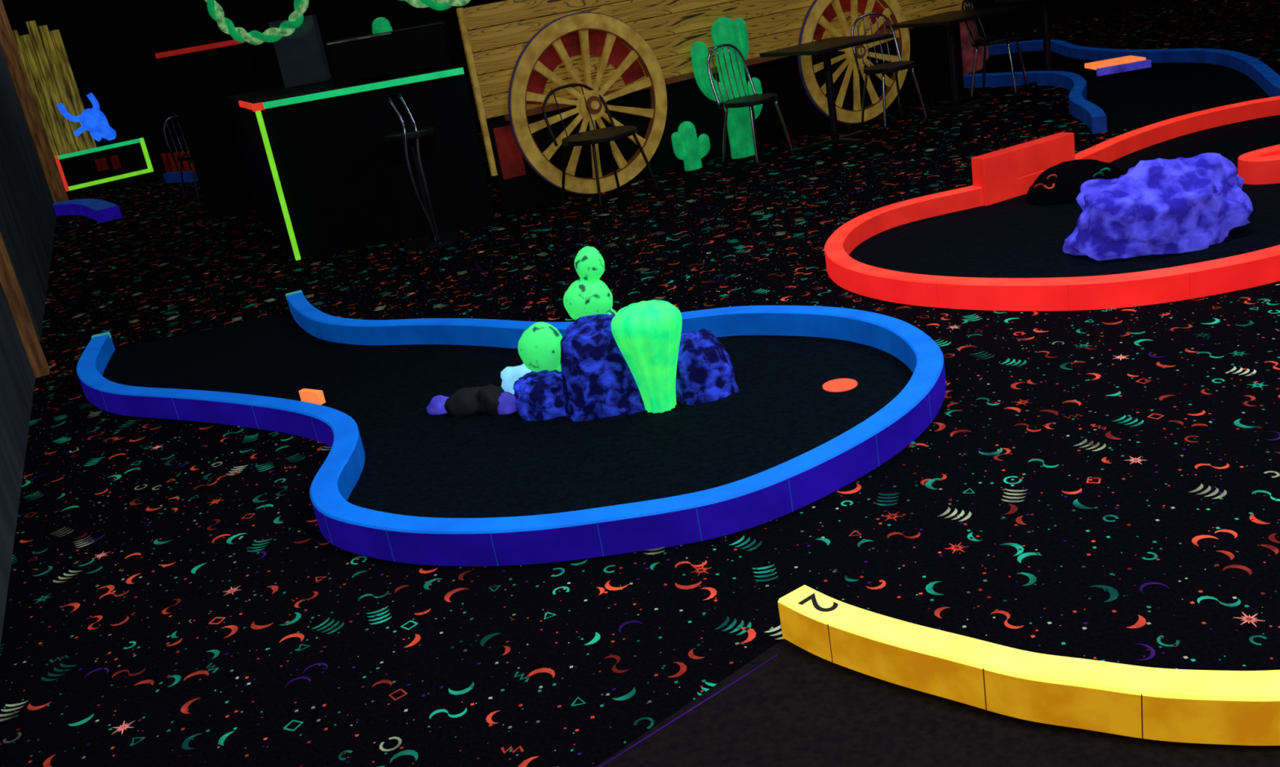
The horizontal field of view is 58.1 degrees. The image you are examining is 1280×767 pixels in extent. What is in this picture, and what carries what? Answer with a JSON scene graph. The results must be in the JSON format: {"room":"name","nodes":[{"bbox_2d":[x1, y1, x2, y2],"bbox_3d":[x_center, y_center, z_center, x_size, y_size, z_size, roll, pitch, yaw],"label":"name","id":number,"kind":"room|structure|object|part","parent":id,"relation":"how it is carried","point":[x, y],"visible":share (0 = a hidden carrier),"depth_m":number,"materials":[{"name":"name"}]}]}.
{"room":"games hall","nodes":[
{"label":"games hall","id":0,"kind":"room"},
{"bbox_2d":[0,44,56,645],"bbox_3d":[-4.148,-1.727,6.911,0.120,2.950,22.264,-18,21,-21],"label":"wall","id":1,"kind":"structure","parent":0,"point":[28,215],"depth_m":7.34,"materials":[{"name":"black paint"}]},
{"bbox_2d":[0,232,49,377],"bbox_3d":[-3.504,-1.406,5.704,0.160,2.950,0.100,-18,21,-21],"label":"wall post","id":2,"kind":"object","parent":1,"relation":"attached to","point":[8,280],"visible":0.45,"depth_m":6.06,"materials":[{"name":"brown wood"}]},
{"bbox_2d":[0,0,68,202],"bbox_3d":[-7.068,-3.386,12.958,0.340,2.950,0.200,-18,21,-21],"label":"wall post","id":3,"kind":"object","parent":1,"relation":"attached to","point":[7,41],"visible":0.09,"depth_m":13.01,"materials":[{"name":"brown wood"}]},
{"bbox_2d":[1,0,506,162],"bbox_3d":[-0.484,-7.007,19.798,18.871,2.950,0.120,-17,21,-20],"label":"wall","id":4,"kind":"structure","parent":0,"point":[111,46],"depth_m":17.19,"materials":[{"name":"black paint"}]},
{"bbox_2d":[0,0,1279,766],"bbox_3d":[0.338,-2.220,10.651,17.564,0.100,27.500,-10,20,0],"label":"floor","id":5,"kind":"structure","parent":0,"point":[1107,637],"depth_m":3.35,"materials":[{"name":"black carpet"}]},
{"bbox_2d":[12,20,97,155],"bbox_3d":[-8.060,-3.830,15.802,0.737,2.200,0.030,-17,21,-18],"label":"fence","id":6,"kind":"object","parent":5,"relation":"on","point":[32,26],"visible":0.48,"depth_m":15.74,"materials":[{"name":"wood"}]},
{"bbox_2d":[53,198,122,222],"bbox_3d":[-6.052,-1.884,12.507,1.954,0.130,0.519,7,26,40],"label":"blue mini golf hole","id":7,"kind":"object","parent":5,"relation":"on","point":[100,211],"visible":0.77,"depth_m":12.32,"materials":[{"name":"paint"}]},
{"bbox_2d":[54,137,153,191],"bbox_3d":[-7.365,-3.009,15.770,1.173,0.470,0.330,-23,23,-32],"label":"box","id":8,"kind":"object","parent":5,"relation":"on","point":[117,161],"visible":0.81,"depth_m":15.66,"materials":[{"name":"black laminate"}]},
{"bbox_2d":[56,93,115,145],"bbox_3d":[-7.448,-3.334,15.663,0.693,1.172,0.339,-10,20,0],"label":"skull","id":9,"kind":"object","parent":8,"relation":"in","point":[93,120],"visible":0.99,"depth_m":15.52,"materials":[{"name":"blue paint"}]},
{"bbox_2d":[160,151,198,182],"bbox_3d":[-5.410,-2.635,13.934,1.231,0.360,0.100,5,24,36],"label":"picket fence","id":10,"kind":"object","parent":5,"relation":"on","point":[174,176],"visible":0.42,"depth_m":14.12,"materials":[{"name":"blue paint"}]},
{"bbox_2d":[163,115,200,203],"bbox_3d":[-4.648,-2.375,12.060,0.406,0.882,0.448,-26,25,-37],"label":"cafe chair","id":11,"kind":"object","parent":5,"relation":"on","point":[185,157],"visible":0.58,"depth_m":12.01,"materials":[{"name":"metal"}]},
{"bbox_3d":[-4.816,-2.135,12.134,0.106,0.444,0.022,-8,20,5],"label":"leg","id":12,"kind":"part","parent":11,"relation":"part of","materials":[{"name":"silver metal"}]},
{"bbox_3d":[-4.635,-2.388,12.037,0.400,0.035,0.400,-26,25,-37],"label":"seat","id":13,"kind":"part","parent":11,"relation":"part of","materials":[{"name":"metal"}]},
{"bbox_3d":[-4.602,-2.092,11.907,0.022,0.444,0.106,-8,20,5],"label":"leg","id":14,"kind":"part","parent":11,"relation":"part of","materials":[{"name":"silver metal"}]},
{"bbox_2d":[155,39,257,219],"bbox_3d":[-3.848,-2.353,10.654,0.775,1.515,0.348,-15,20,-15],"label":"bar cabinet","id":15,"kind":"object","parent":5,"relation":"on","point":[197,76],"visible":0.75,"depth_m":10.45,"materials":[{"name":"black laminate"}]},
{"bbox_2d":[161,41,245,58],"bbox_3d":[-3.947,-3.033,10.422,0.728,0.045,0.340,-15,20,-15],"label":"shelf","id":16,"kind":"object","parent":15,"relation":"attached to","point":[221,46],"depth_m":10.28,"materials":[{"name":"red laminate"}]},
{"bbox_2d":[220,66,496,260],"bbox_3d":[-2.320,-1.807,9.024,1.544,1.090,3.008,-16,20,-16],"label":"counter","id":17,"kind":"object","parent":5,"relation":"on","point":[322,174],"depth_m":7.95,"materials":[{"name":"black laminate"}]},
{"bbox_2d":[267,14,331,88],"bbox_3d":[-2.725,-2.671,9.244,0.340,0.506,0.300,-12,20,-5],"label":"monitor","id":18,"kind":"object","parent":17,"relation":"on","point":[301,56],"visible":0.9,"depth_m":9.12,"materials":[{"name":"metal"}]},
{"bbox_3d":[-2.766,-2.903,9.161,0.340,0.006,0.300,-12,20,-5],"label":"lid","id":19,"kind":"part","parent":18,"relation":"part of","materials":[{"name":"plastic"}]},
{"bbox_2d":[324,17,453,85],"bbox_3d":[-1.799,-2.428,8.270,0.840,0.405,0.405,-11,20,-3],"label":"box","id":20,"kind":"object","parent":17,"relation":"on","point":[386,52],"visible":1,"depth_m":8.11,"materials":[{"name":"black laminate"}]},
{"bbox_3d":[-1.963,-2.412,8.044,0.450,0.010,0.005,-11,20,-3],"label":"register trim","id":21,"kind":"part","parent":20,"relation":"part of","materials":[{"name":"metal"}]},
{"bbox_3d":[-1.837,-2.541,8.177,0.130,0.120,0.131,-11,20,-3],"label":"green knob","id":22,"kind":"part","parent":20,"relation":"part of","materials":[{"name":"green plastic"}]},
{"bbox_2d":[382,93,462,250],"bbox_3d":[-1.491,-1.433,7.705,0.400,1.004,0.400,-10,20,0],"label":"bar stool","id":23,"kind":"object","parent":5,"relation":"on","point":[433,240],"visible":1,"depth_m":7.68,"materials":[{"name":"metal"}]},
{"bbox_3d":[-1.530,-1.653,7.625,0.340,0.040,0.340,-10,20,0],"label":"seat","id":24,"kind":"part","parent":23,"relation":"part of","materials":[{"name":"metal"}]},
{"bbox_3d":[-1.497,-1.403,7.611,0.091,0.977,0.148,-18,21,-21],"label":"frame","id":25,"kind":"part","parent":23,"relation":"part of","materials":[{"name":"silver metal"}]},
{"bbox_3d":[-1.453,-1.424,7.633,0.042,0.985,0.140,-18,21,-22],"label":"frame","id":26,"kind":"part","parent":23,"relation":"part of","materials":[{"name":"silver metal"}]},
{"bbox_3d":[-1.470,-1.310,7.749,0.037,0.700,0.037,-18,21,-21],"label":"post","id":27,"kind":"part","parent":23,"relation":"part of","materials":[{"name":"metal"}]},
{"bbox_2d":[76,289,946,566],"bbox_3d":[-1.173,0.005,4.875,4.817,0.120,2.092,5,24,35],"label":"blue mini golf hole","id":28,"kind":"object","parent":5,"relation":"on","point":[826,397],"visible":0.94,"depth_m":4.06,"materials":[{"name":"paint"}]},
{"bbox_3d":[-2.987,-0.258,6.384,0.092,0.034,0.040,-14,20,-12],"label":"plate","id":29,"kind":"part","parent":28,"relation":"part of","materials":[{"name":"teal paint"}]},
{"bbox_3d":[-1.973,-0.504,6.573,0.092,0.034,0.040,-16,20,-17],"label":"plate","id":30,"kind":"part","parent":28,"relation":"part of","materials":[{"name":"teal paint"}]},
{"bbox_2d":[426,395,449,414],"bbox_3d":[-0.786,0.080,4.554,0.120,0.068,0.107,-10,20,0],"label":"pebble","id":31,"kind":"object","parent":28,"relation":"on","point":[436,406],"visible":0.73,"depth_m":4.52,"materials":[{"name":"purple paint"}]},
{"bbox_2d":[444,386,480,418],"bbox_3d":[-0.671,0.070,4.480,0.182,0.098,0.132,-10,20,0],"label":"rock","id":32,"kind":"object","parent":28,"relation":"on","point":[464,402],"visible":0.71,"depth_m":4.44,"materials":[{"name":"black stone"}]},
{"bbox_2d":[478,383,504,416],"bbox_3d":[-0.568,0.058,4.443,0.121,0.112,0.132,-10,20,0],"label":"rock","id":33,"kind":"object","parent":28,"relation":"on","point":[488,396],"visible":0.77,"depth_m":4.40,"materials":[{"name":"black stone"}]},
{"bbox_2d":[497,391,516,414],"bbox_3d":[-0.513,0.072,4.418,0.098,0.084,0.083,-10,20,0],"label":"pebble","id":34,"kind":"object","parent":28,"relation":"on","point":[507,405],"visible":0.84,"depth_m":4.39,"materials":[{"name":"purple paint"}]},
{"bbox_2d":[500,364,532,394],"bbox_3d":[-0.469,-0.020,4.610,0.191,0.113,0.106,-10,20,0],"label":"rock","id":35,"kind":"object","parent":28,"relation":"on","point":[508,375],"visible":0.43,"depth_m":4.58,"materials":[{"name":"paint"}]},
{"bbox_2d":[513,369,566,421],"bbox_3d":[-0.360,0.032,4.358,0.236,0.148,0.272,-10,20,0],"label":"boulder","id":36,"kind":"object","parent":28,"relation":"on","point":[539,396],"visible":0.74,"depth_m":4.26,"materials":[{"name":"blue stone"}]},
{"bbox_2d":[517,245,617,372],"bbox_3d":[-0.273,-0.214,4.429,0.422,0.595,0.156,-14,20,-12],"label":"prickly pear cactus","id":37,"kind":"object","parent":28,"relation":"on","point":[539,347],"visible":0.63,"depth_m":4.36,"materials":[{"name":"green plastic"}]},
{"bbox_2d":[560,314,644,422],"bbox_3d":[-0.145,-0.076,4.267,0.325,0.341,0.314,-10,20,0],"label":"boulder","id":38,"kind":"object","parent":28,"relation":"on","point":[598,382],"visible":0.72,"depth_m":4.15,"materials":[{"name":"blue stone"}]},
{"bbox_2d":[610,300,682,413],"bbox_3d":[0.044,-0.093,4.129,0.254,0.402,0.254,-10,20,0],"label":"barrel cactus","id":39,"kind":"object","parent":28,"relation":"on","point":[647,334],"visible":1,"depth_m":4.04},
{"bbox_2d":[675,328,738,404],"bbox_3d":[0.217,-0.080,4.255,0.260,0.236,0.279,-10,20,0],"label":"boulder","id":40,"kind":"object","parent":28,"relation":"on","point":[704,373],"visible":0.79,"depth_m":4.16,"materials":[{"name":"blue stone"}]},
{"bbox_2d":[822,378,857,392],"bbox_3d":[0.712,0.006,4.098,0.124,0.003,0.124,-10,20,0],"label":"cup","id":41,"kind":"object","parent":28,"relation":"on","point":[831,385],"depth_m":4.09,"materials":[{"name":"orange plastic"}]},
{"bbox_2d":[542,83,660,210],"bbox_3d":[-0.296,-1.712,8.174,0.540,0.822,0.600,-22,23,-31],"label":"cafe chair","id":42,"kind":"object","parent":5,"relation":"on","point":[606,135],"visible":1,"depth_m":8.14,"materials":[{"name":"metal"}]},
{"bbox_3d":[-0.540,-1.501,8.274,0.135,0.446,0.022,-6,20,12],"label":"leg","id":43,"kind":"part","parent":42,"relation":"part of","materials":[{"name":"metal"}]},
{"bbox_3d":[-0.293,-1.424,7.937,0.022,0.446,0.135,-6,20,12],"label":"leg","id":44,"kind":"part","parent":42,"relation":"part of","materials":[{"name":"metal"}]},
{"bbox_3d":[-0.286,-1.752,8.134,0.540,0.035,0.540,-22,23,-31],"label":"seat","id":45,"kind":"part","parent":42,"relation":"part of","materials":[{"name":"metal"}]},
{"bbox_3d":[-0.202,-1.639,8.490,0.022,0.446,0.135,-6,20,12],"label":"leg","id":46,"kind":"part","parent":42,"relation":"part of","materials":[{"name":"metal"}]},
{"bbox_3d":[0.045,-1.562,8.154,0.135,0.446,0.022,-6,20,12],"label":"leg","id":47,"kind":"part","parent":42,"relation":"part of","materials":[{"name":"metal"}]},
{"bbox_2d":[0,0,1279,766],"bbox_3d":[0.981,-1.427,7.977,16.046,0.001,14.189,-10,20,0],"label":"carpet pattern","id":48,"kind":"object","parent":5,"relation":"on","point":[1113,593],"visible":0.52,"depth_m":3.37,"materials":[{"name":"multicoloured carpet"}]},
{"bbox_2d":[671,120,710,171],"bbox_3d":[0.395,-1.836,8.852,0.332,0.370,0.100,-20,22,-25],"label":"cactus","id":49,"kind":"object","parent":5,"relation":"on","point":[686,148],"visible":1,"depth_m":8.81,"materials":[{"name":"green plastic"}]},
{"bbox_3d":[0.310,-1.815,8.807,0.134,0.231,0.057,-20,22,-25],"label":"arm","id":50,"kind":"part","parent":49,"relation":"part of"},
{"bbox_3d":[0.474,-1.829,8.901,0.161,0.192,0.064,-20,22,-25],"label":"arm","id":51,"kind":"part","parent":49,"relation":"part of"},
{"bbox_2d":[456,0,965,214],"bbox_3d":[0.893,-2.583,9.065,4.690,1.468,0.200,-20,22,-25],"label":"wagon","id":52,"kind":"object","parent":5,"relation":"on","point":[635,55],"visible":0.91,"depth_m":8.68,"materials":[{"name":"brown wood"}]},
{"bbox_3d":[-0.940,-1.671,8.299,0.180,0.370,0.014,-20,22,-25],"label":"red panel","id":53,"kind":"part","parent":52,"relation":"part of","materials":[{"name":"red wood"}]},
{"bbox_3d":[0.956,-2.578,9.164,4.500,0.045,0.040,-20,22,-25],"label":"bed rail","id":54,"kind":"part","parent":52,"relation":"part of","materials":[{"name":"brown wood"}]},
{"bbox_2d":[690,17,762,159],"bbox_3d":[0.690,-2.276,8.892,0.595,1.066,0.150,-20,22,-25],"label":"saguaro cactus","id":55,"kind":"object","parent":5,"relation":"on","point":[724,29],"visible":0.77,"depth_m":8.81,"materials":[{"name":"green plastic"}]},
{"bbox_3d":[0.546,-2.370,8.782,0.313,0.498,0.097,-20,22,-25],"label":"arm","id":56,"kind":"part","parent":55,"relation":"part of"},
{"bbox_3d":[0.759,-2.620,8.845,0.173,0.359,0.078,-20,22,-25],"label":"arm","id":57,"kind":"part","parent":55,"relation":"part of"},
{"bbox_3d":[0.874,-2.212,9.018,0.212,0.350,0.078,-20,22,-25],"label":"arm","id":58,"kind":"part","parent":55,"relation":"part of"},
{"bbox_2d":[706,43,794,167],"bbox_3d":[0.814,-2.105,8.632,0.406,0.882,0.448,-23,24,-33],"label":"cafe chair","id":59,"kind":"object","parent":5,"relation":"on","point":[750,100],"visible":1,"depth_m":8.64,"materials":[{"name":"metal"}]},
{"bbox_3d":[0.646,-1.871,8.721,0.106,0.444,0.022,-7,20,9],"label":"leg","id":60,"kind":"part","parent":59,"relation":"part of","materials":[{"name":"silver metal"}]},
{"bbox_3d":[0.826,-2.118,8.608,0.400,0.035,0.400,-23,24,-33],"label":"seat","id":61,"kind":"part","parent":59,"relation":"part of","materials":[{"name":"metal"}]},
{"bbox_3d":[0.842,-1.819,8.480,0.022,0.444,0.106,-7,20,9],"label":"leg","id":62,"kind":"part","parent":59,"relation":"part of","materials":[{"name":"silver metal"}]},
{"bbox_3d":[0.888,-1.976,8.894,0.022,0.444,0.106,-7,20,9],"label":"leg","id":63,"kind":"part","parent":59,"relation":"part of","materials":[{"name":"silver metal"}]},
{"bbox_3d":[1.083,-1.924,8.653,0.106,0.444,0.022,-7,20,9],"label":"leg","id":64,"kind":"part","parent":59,"relation":"part of","materials":[{"name":"silver metal"}]},
{"bbox_2d":[759,33,893,150],"bbox_3d":[1.467,-2.234,8.864,0.720,0.750,0.720,-20,22,-25],"label":"cafe table","id":65,"kind":"object","parent":5,"relation":"on","point":[824,46],"visible":1,"depth_m":8.80,"materials":[{"name":"wood"}]},
{"bbox_2d":[850,12,928,131],"bbox_3d":[1.970,-2.498,9.159,0.406,0.882,0.448,-15,20,-15],"label":"cafe chair","id":66,"kind":"object","parent":5,"relation":"on","point":[895,66],"visible":0.93,"depth_m":9.19,"materials":[{"name":"metal"}]},
{"bbox_3d":[1.816,-2.291,9.314,0.106,0.444,0.022,1,22,28],"label":"leg","id":67,"kind":"part","parent":66,"relation":"part of","materials":[{"name":"silver metal"}]},
{"bbox_3d":[1.917,-2.206,9.028,0.022,0.444,0.106,1,22,28],"label":"leg","id":68,"kind":"part","parent":66,"relation":"part of","materials":[{"name":"silver metal"}]},
{"bbox_3d":[1.974,-2.509,9.132,0.400,0.035,0.400,-15,20,-15],"label":"seat","id":69,"kind":"part","parent":66,"relation":"part of","materials":[{"name":"metal"}]},
{"bbox_3d":[2.109,-2.371,9.394,0.022,0.444,0.106,1,22,28],"label":"leg","id":70,"kind":"part","parent":66,"relation":"part of","materials":[{"name":"silver metal"}]},
{"bbox_3d":[2.210,-2.286,9.108,0.106,0.444,0.022,1,22,28],"label":"leg","id":71,"kind":"part","parent":66,"relation":"part of","materials":[{"name":"silver metal"}]},
{"bbox_2d":[595,585,1279,766],"bbox_3d":[0.917,0.720,1.874,2.876,0.112,1.744,-10,20,0],"label":"yellow mini golf hole","id":72,"kind":"object","parent":5,"relation":"on","point":[845,685],"visible":1,"depth_m":2.28,"materials":[{"name":"paint"}]},
{"bbox_2d":[885,5,1016,117],"bbox_3d":[2.550,-2.606,9.367,0.720,0.750,0.720,-20,22,-25],"label":"cafe table","id":73,"kind":"object","parent":5,"relation":"on","point":[948,19],"visible":1,"depth_m":9.30,"materials":[{"name":"metal"}]},
{"bbox_2d":[960,0,1028,101],"bbox_3d":[2.992,-2.853,9.734,0.447,0.822,0.406,3,23,32],"label":"cafe chair","id":74,"kind":"object","parent":5,"relation":"on","point":[986,41],"visible":0.91,"depth_m":9.71,"materials":[{"name":"metal"}]},
{"bbox_3d":[2.831,-2.625,9.746,0.106,0.444,0.022,-14,20,-10],"label":"leg","id":75,"kind":"part","parent":74,"relation":"part of","materials":[{"name":"silver metal"}]},
{"bbox_3d":[2.990,-2.741,9.991,0.022,0.444,0.106,-14,20,-10],"label":"leg","id":76,"kind":"part","parent":74,"relation":"part of","materials":[{"name":"silver metal"}]},
{"bbox_3d":[3.005,-2.897,9.706,0.400,0.035,0.400,3,23,32],"label":"seat","id":77,"kind":"part","parent":74,"relation":"part of","materials":[{"name":"metal"}]},
{"bbox_3d":[3.097,-2.612,9.579,0.022,0.444,0.106,-14,20,-10],"label":"leg","id":78,"kind":"part","parent":74,"relation":"part of","materials":[{"name":"silver metal"}]},
{"bbox_3d":[3.256,-2.728,9.824,0.106,0.444,0.022,-14,20,-10],"label":"leg","id":79,"kind":"part","parent":74,"relation":"part of","materials":[{"name":"silver metal"}]},
{"bbox_2d":[993,0,1074,88],"bbox_3d":[3.529,-3.003,9.991,0.600,0.750,0.600,-20,22,-25],"label":"cafe table","id":80,"kind":"object","parent":5,"relation":"on","point":[1045,3],"visible":0.58,"depth_m":9.96,"materials":[{"name":"metal"}]},
{"bbox_2d":[824,95,1279,311],"bbox_3d":[3.018,-1.101,5.678,4.408,0.265,2.430,-19,22,-25],"label":"red mini golf hole","id":81,"kind":"object","parent":5,"relation":"on","point":[996,242],"visible":0.88,"depth_m":5.59,"materials":[{"name":"paint"}]},
{"bbox_2d":[1062,152,1253,260],"bbox_3d":[2.258,-0.801,5.029,0.785,0.392,0.534,-10,20,0],"label":"boulder","id":82,"kind":"object","parent":81,"relation":"on","point":[1180,205],"visible":1,"depth_m":4.88,"materials":[{"name":"stone"}]},
{"bbox_2d":[963,39,1279,133],"bbox_3d":[3.795,-2.753,10.123,1.956,0.110,5.777,-10,20,0],"label":"blue mini golf hole","id":83,"kind":"object","parent":5,"relation":"on","point":[1178,82],"visible":0.79,"depth_m":9.05,"materials":[{"name":"paint"}]},
{"bbox_2d":[960,20,988,74],"bbox_3d":[3.175,-3.367,11.497,0.536,0.537,0.487,-16,21,-18],"label":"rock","id":84,"kind":"object","parent":83,"relation":"on","point":[968,51],"visible":0.31,"depth_m":11.34,"materials":[{"name":"red stone"}]},
{"bbox_2d":[1084,55,1151,80],"bbox_3d":[4.001,-2.647,9.671,0.440,0.132,0.330,-10,20,0],"label":"block","id":85,"kind":"object","parent":83,"relation":"on","point":[1128,65],"visible":1,"depth_m":9.56,"materials":[{"name":"paint"}]},
{"bbox_3d":[-0.162,-5.051,9.633,17.564,0.100,27.500,-10,20,0],"label":"ceiling","id":86,"kind":"structure","parent":0,"visible":0},
{"bbox_2d":[204,0,308,44],"bbox_3d":[-2.855,-3.216,8.251,0.910,1.504,0.104,-10,20,0],"label":"garland","id":87,"kind":"object","parent":86,"relation":"hanging from","point":[286,28],"visible":1,"depth_m":8.43},
{"bbox_2d":[400,0,470,10],"bbox_3d":[-1.569,-3.448,8.249,1.210,1.489,0.104,-10,20,0],"label":"garland","id":88,"kind":"object","parent":86,"relation":"hanging from","point":[440,5],"visible":1,"depth_m":8.45}
]}

